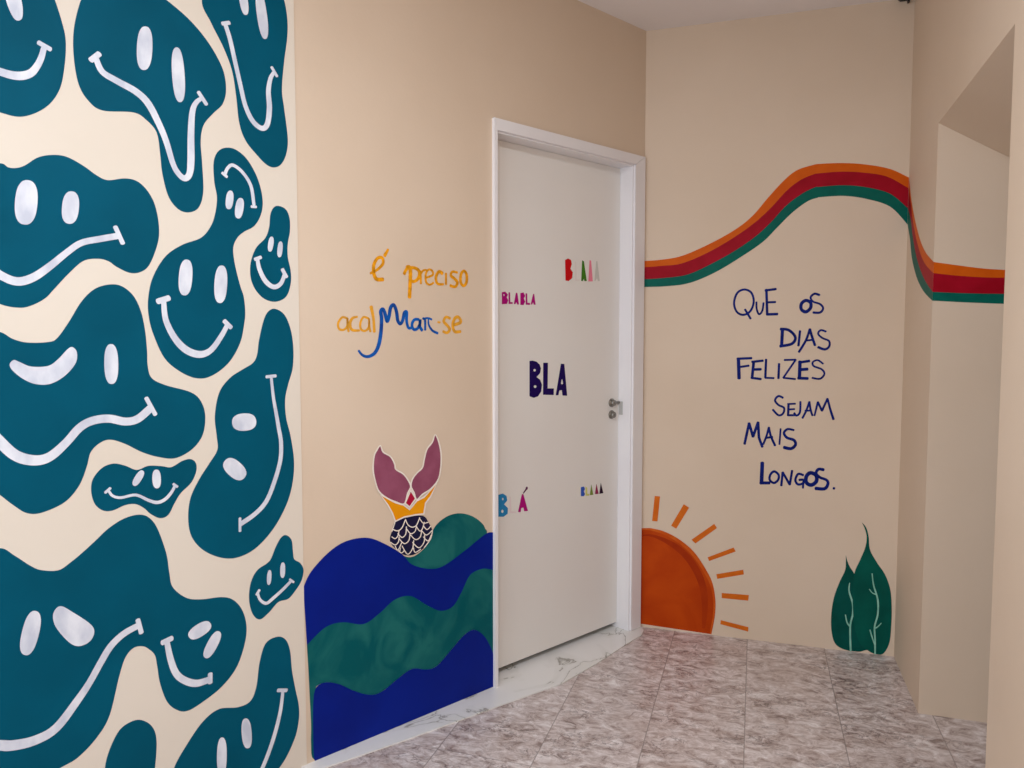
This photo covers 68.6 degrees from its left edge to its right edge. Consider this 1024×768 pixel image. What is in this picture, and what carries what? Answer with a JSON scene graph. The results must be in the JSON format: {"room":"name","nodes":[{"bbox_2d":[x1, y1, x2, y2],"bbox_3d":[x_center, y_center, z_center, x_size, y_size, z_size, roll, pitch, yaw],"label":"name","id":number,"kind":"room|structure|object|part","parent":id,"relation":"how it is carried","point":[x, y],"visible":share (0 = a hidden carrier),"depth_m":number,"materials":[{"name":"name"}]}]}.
{"room":"hallway","nodes":[
{"label":"hallway","id":0,"kind":"room"},
{"bbox_2d":[0,0,645,767],"bbox_3d":[-1.450,-0.108,1.616,5.400,2.678,0.152,-3,5,-42],"label":"wall","id":1,"kind":"structure","parent":0,"point":[397,101],"depth_m":2.36,"materials":[{"name":"beige paint"}]},
{"bbox_2d":[0,0,65,116],"bbox_3d":[-1.158,-0.810,1.737,0.219,0.374,0.001,-3,5,-42],"label":"painted smiling face","id":2,"kind":"object","parent":1,"relation":"attached to","point":[32,34],"visible":1,"depth_m":1.76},
{"bbox_2d":[0,155,158,307],"bbox_3d":[-1.094,-0.368,1.823,0.450,0.370,0.001,-3,5,-42],"label":"painted smiling face","id":3,"kind":"object","parent":1,"relation":"attached to","point":[56,215],"visible":1,"depth_m":1.82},
{"bbox_2d":[0,284,204,513],"bbox_3d":[-1.058,0.029,1.880,0.568,0.561,0.001,-3,5,-42],"label":"painted smiling face","id":4,"kind":"object","parent":1,"relation":"attached to","point":[81,389],"visible":1,"depth_m":1.87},
{"bbox_2d":[0,515,246,767],"bbox_3d":[-1.035,0.663,1.940,0.712,0.635,0.001,-3,5,-42],"label":"painted smiling face","id":5,"kind":"object","parent":1,"relation":"attached to","point":[67,634],"visible":1,"depth_m":1.91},
{"bbox_2d":[105,720,156,767],"bbox_3d":[-1.009,1.006,1.985,0.132,0.228,0.001,-3,5,-42],"label":"painted smiling face","id":6,"kind":"object","parent":1,"relation":"attached to","point":[134,745],"visible":1,"depth_m":1.99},
{"bbox_2d":[91,459,196,517],"bbox_3d":[-0.965,0.281,1.981,0.262,0.160,0.001,-3,5,-42],"label":"painted smiling face","id":7,"kind":"object","parent":1,"relation":"attached to","point":[156,489],"visible":1,"depth_m":1.98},
{"bbox_2d":[73,0,225,211],"bbox_3d":[-0.928,-0.744,1.952,0.373,0.572,0.001,-3,5,-42],"label":"painted smiling face","id":8,"kind":"object","parent":1,"relation":"attached to","point":[146,58],"visible":1,"depth_m":1.96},
{"bbox_2d":[148,148,262,378],"bbox_3d":[-0.835,-0.336,2.062,0.320,0.640,0.001,-3,5,-42],"label":"painted smiling face","id":9,"kind":"object","parent":1,"relation":"attached to","point":[196,304],"visible":1,"depth_m":2.07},
{"bbox_2d":[174,637,298,767],"bbox_3d":[-0.794,0.980,2.180,0.378,0.435,0.001,-3,5,-42],"label":"painted smiling face","id":10,"kind":"object","parent":1,"relation":"attached to","point":[259,733],"visible":1,"depth_m":2.22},
{"bbox_2d":[188,309,293,558],"bbox_3d":[-0.771,0.141,2.151,0.318,0.716,0.001,-3,5,-42],"label":"painted smiling face","id":11,"kind":"object","parent":1,"relation":"attached to","point":[242,494],"visible":1,"depth_m":2.17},
{"bbox_2d":[202,0,287,166],"bbox_3d":[-0.744,-0.909,2.110,0.246,0.570,0.001,-3,5,-42],"label":"painted smiling face","id":12,"kind":"object","parent":1,"relation":"attached to","point":[252,34],"visible":1,"depth_m":2.13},
{"bbox_2d":[250,206,290,301],"bbox_3d":[-0.702,-0.380,2.182,0.125,0.279,0.001,-3,5,-42],"label":"painted smiling face","id":13,"kind":"object","parent":1,"relation":"attached to","point":[270,271],"visible":1,"depth_m":2.19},
{"bbox_2d":[249,535,303,618],"bbox_3d":[-0.702,0.573,2.240,0.173,0.237,0.001,-3,5,-42],"label":"painted smiling face","id":14,"kind":"object","parent":1,"relation":"attached to","point":[276,581],"visible":1,"depth_m":2.24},
{"bbox_2d":[304,513,492,760],"bbox_3d":[-0.356,0.822,2.575,0.776,0.696,0.001,-3,5,-42],"label":"sea","id":15,"kind":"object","parent":1,"relation":"attached to","point":[367,624],"visible":1,"depth_m":2.54,"materials":[{"name":"blue paint"}]},
{"bbox_2d":[337,248,467,357],"bbox_3d":[-0.351,-0.268,2.513,0.528,0.357,0.001,-3,5,-42],"label":"painted phrase","id":16,"kind":"object","parent":1,"relation":"attached to","point":[408,267],"visible":1,"depth_m":2.51,"materials":[{"name":"orange paint"}]},
{"bbox_2d":[372,434,441,554],"bbox_3d":[-0.351,0.383,2.551,0.284,0.409,0.002,-3,5,-42],"label":"painted mermaid tail","id":17,"kind":"object","parent":1,"relation":"attached to","point":[411,532],"visible":1,"depth_m":2.56,"materials":[{"name":"pink paint"}]},
{"bbox_2d":[301,624,643,767],"bbox_3d":[-0.028,1.153,2.886,1.685,0.004,0.298,-3,5,-42],"label":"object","id":18,"kind":"structure","parent":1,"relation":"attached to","point":[554,666],"depth_m":2.89,"materials":[{"name":"white stone"}]},
{"bbox_2d":[492,117,645,687],"bbox_3d":[0.205,0.072,3.144,0.886,2.124,0.174,-3,5,-42],"label":"door","id":19,"kind":"structure","parent":1,"relation":"in","point":[566,567],"depth_m":3.15,"materials":[{"name":"paint"}]},
{"bbox_3d":[-0.062,0.094,2.792,0.015,2.123,0.014,-3,5,-42],"label":"casing","id":20,"kind":"part","parent":19,"relation":"part of","materials":[{"name":"paint"}]},
{"bbox_2d":[498,487,527,516],"bbox_3d":[0.006,0.467,2.974,0.160,0.103,0.001,-3,5,-42],"label":"painted word","id":21,"kind":"object","parent":19,"relation":"attached to","point":[501,506],"depth_m":2.94,"materials":[{"name":"paint"}]},
{"bbox_2d":[502,292,535,304],"bbox_3d":[0.028,-0.336,2.945,0.181,0.050,0.001,-3,5,-42],"label":"painted word","id":22,"kind":"object","parent":19,"relation":"attached to","point":[522,295],"depth_m":2.94,"materials":[{"name":"paint"}]},
{"bbox_2d":[529,361,566,397],"bbox_3d":[0.151,-0.022,3.077,0.220,0.152,0.001,-3,5,-42],"label":"painted word","id":23,"kind":"object","parent":19,"relation":"attached to","point":[533,380],"depth_m":3.06,"materials":[{"name":"blue paint"}]},
{"bbox_3d":[0.259,-0.964,3.022,0.886,0.042,0.014,-3,5,-42],"label":"casing","id":24,"kind":"part","parent":19,"relation":"part of","materials":[{"name":"paint"}]},
{"bbox_2d":[565,259,599,280],"bbox_3d":[0.301,-0.481,3.187,0.219,0.095,0.001,-3,5,-42],"label":"painted word","id":25,"kind":"object","parent":19,"relation":"attached to","point":[568,272],"depth_m":3.18,"materials":[{"name":"multicoloured paint"}]},
{"bbox_2d":[581,484,602,495],"bbox_3d":[0.352,0.464,3.292,0.149,0.051,0.001,-3,5,-42],"label":"painted word","id":26,"kind":"object","parent":19,"relation":"attached to","point":[582,488],"depth_m":3.29,"materials":[{"name":"multicoloured paint"}]},
{"bbox_3d":[0.490,0.108,3.378,0.002,0.060,0.022,-3,5,-42],"label":"strike plate","id":27,"kind":"part","parent":19,"relation":"part of","materials":[{"name":"grey metal"}]},
{"bbox_3d":[0.560,0.058,3.361,0.069,2.120,0.014,-3,5,-42],"label":"casing","id":28,"kind":"part","parent":19,"relation":"part of","materials":[{"name":"paint"}]},
{"bbox_2d":[328,627,986,767],"bbox_3d":[-0.371,1.309,1.195,5.539,0.100,5.224,1,4,18],"label":"floor","id":29,"kind":"structure","parent":0,"point":[665,698],"depth_m":2.59,"materials":[{"name":"tile"}]},
{"bbox_2d":[578,0,889,30],"bbox_3d":[-0.371,-1.464,1.025,5.539,0.100,5.224,1,4,18],"label":"ceiling","id":30,"kind":"structure","parent":0,"point":[647,15],"depth_m":3.07,"materials":[{"name":"white paint"}]},
{"bbox_2d":[641,0,914,655],"bbox_3d":[1.060,-0.212,3.309,1.178,2.678,0.150,1,4,18],"label":"wall","id":31,"kind":"structure","parent":0,"point":[734,108],"depth_m":3.20,"materials":[{"name":"beige paint"}]},
{"bbox_2d":[641,496,748,633],"bbox_3d":[0.817,0.817,3.372,0.478,0.610,0.001,1,4,18],"label":"painted sun","id":32,"kind":"object","parent":31,"relation":"attached to","point":[677,590],"visible":1,"depth_m":3.40,"materials":[{"name":"orange paint"}]},
{"bbox_2d":[733,288,834,490],"bbox_3d":[1.162,0.021,3.210,0.429,0.861,0.001,1,4,18],"label":"painted phrase","id":33,"kind":"object","parent":31,"relation":"attached to","point":[815,474],"visible":1,"depth_m":3.21,"materials":[{"name":"blue paint"}]},
{"bbox_2d":[644,163,1004,303],"bbox_3d":[1.257,-0.604,3.041,1.399,0.610,0.452,3,5,43],"label":"painted rainbow stripe","id":34,"kind":"object","parent":31,"relation":"attached to","point":[946,282],"visible":0.96,"depth_m":3.10,"materials":[{"name":"red paint"}]},
{"bbox_2d":[831,558,865,651],"bbox_3d":[1.443,0.931,3.175,0.167,0.411,0.001,1,4,18],"label":"leaf","id":35,"kind":"object","parent":31,"relation":"attached to","point":[844,635],"visible":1,"depth_m":3.19,"materials":[{"name":"green paint"}]},
{"bbox_2d":[853,523,891,654],"bbox_3d":[1.513,0.859,3.147,0.151,0.558,0.001,1,4,18],"label":"leaf","id":36,"kind":"object","parent":31,"relation":"attached to","point":[872,602],"visible":1,"depth_m":3.15,"materials":[{"name":"green paint"}]},
{"bbox_2d":[894,0,1009,722],"bbox_3d":[2.281,-0.167,2.572,1.600,2.678,0.500,1,4,18],"label":"wall","id":37,"kind":"structure","parent":0,"point":[952,356],"depth_m":2.59,"materials":[{"name":"beige paint"}]},
{"bbox_2d":[939,0,1023,767],"bbox_3d":[1.443,-0.039,0.482,1.300,2.678,4.000,1,4,18],"label":"wall","id":38,"kind":"structure","parent":0,"point":[981,96],"depth_m":1.80,"materials":[{"name":"beige paint"}]}
]}

